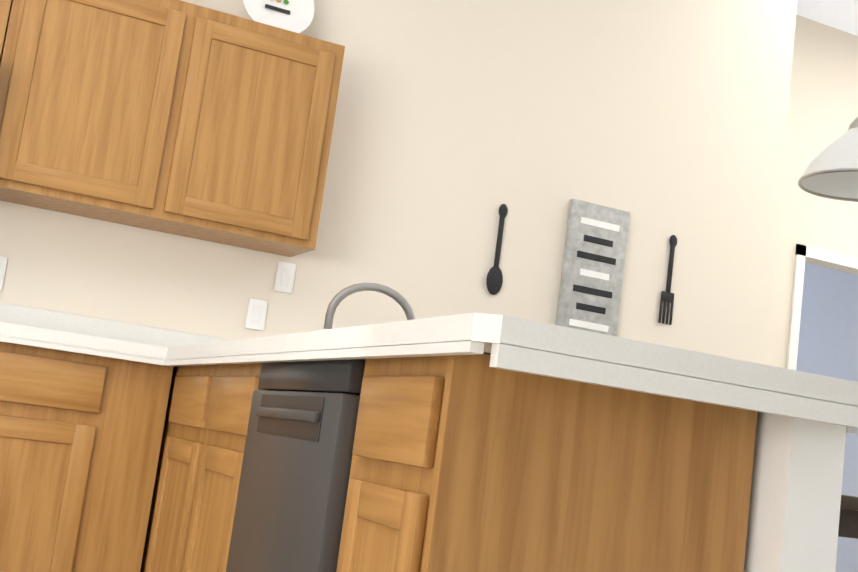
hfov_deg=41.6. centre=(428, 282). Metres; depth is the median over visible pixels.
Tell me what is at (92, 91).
upper cabinet
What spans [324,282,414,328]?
faucet
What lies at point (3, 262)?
electrical outlet
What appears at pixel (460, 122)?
wall
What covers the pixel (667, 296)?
fork
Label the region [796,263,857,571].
wall
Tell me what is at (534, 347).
countertop
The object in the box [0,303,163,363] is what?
countertop
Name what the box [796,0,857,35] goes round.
ceiling
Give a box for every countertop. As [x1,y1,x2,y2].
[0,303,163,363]
[156,313,857,433]
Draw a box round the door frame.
[786,244,857,369]
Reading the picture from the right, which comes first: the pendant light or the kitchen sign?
the pendant light
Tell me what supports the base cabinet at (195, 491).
on the floor
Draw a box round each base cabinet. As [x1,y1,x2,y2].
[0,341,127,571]
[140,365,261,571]
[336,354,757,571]
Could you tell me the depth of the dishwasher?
2.26 m
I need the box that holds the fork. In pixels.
[658,235,676,324]
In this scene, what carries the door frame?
attached to the wall at (822, 115)
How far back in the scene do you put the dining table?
3.27 m
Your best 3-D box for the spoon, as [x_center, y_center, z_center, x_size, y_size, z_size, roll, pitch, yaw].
[0.293,-0.141,4.757,0.078,0.393,0.015,11,-9,-23]
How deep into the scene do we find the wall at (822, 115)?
6.54 m
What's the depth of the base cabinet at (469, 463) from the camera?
1.81 m
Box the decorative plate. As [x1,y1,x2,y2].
[243,0,314,32]
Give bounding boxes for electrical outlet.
[0,256,7,289]
[245,298,267,330]
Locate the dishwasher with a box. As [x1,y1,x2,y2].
[226,359,365,571]
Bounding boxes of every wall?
[0,0,797,363]
[744,412,846,571]
[765,15,857,367]
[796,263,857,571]
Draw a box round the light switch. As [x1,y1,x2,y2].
[274,261,295,293]
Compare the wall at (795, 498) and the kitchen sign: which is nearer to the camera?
the wall at (795, 498)
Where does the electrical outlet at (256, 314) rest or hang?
attached to the wall at (460, 122)
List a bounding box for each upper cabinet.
[0,0,15,63]
[0,0,199,228]
[148,6,344,256]
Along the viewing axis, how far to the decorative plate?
4.32 m
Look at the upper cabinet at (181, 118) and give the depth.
4.04 m
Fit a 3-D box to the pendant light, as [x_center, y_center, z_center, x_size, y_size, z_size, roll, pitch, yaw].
[1.638,-1.406,4.057,0.420,2.195,0.418,11,-9,-23]
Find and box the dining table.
[838,495,857,538]
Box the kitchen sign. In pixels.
[555,199,629,335]
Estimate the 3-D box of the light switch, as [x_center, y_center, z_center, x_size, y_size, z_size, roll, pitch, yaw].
[-0.556,-0.020,4.362,0.074,0.116,0.008,11,-9,-23]
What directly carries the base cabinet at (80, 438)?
on the floor
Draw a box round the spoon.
[486,204,507,294]
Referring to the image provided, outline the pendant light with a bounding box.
[798,116,857,201]
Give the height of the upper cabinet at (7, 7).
0.375 m

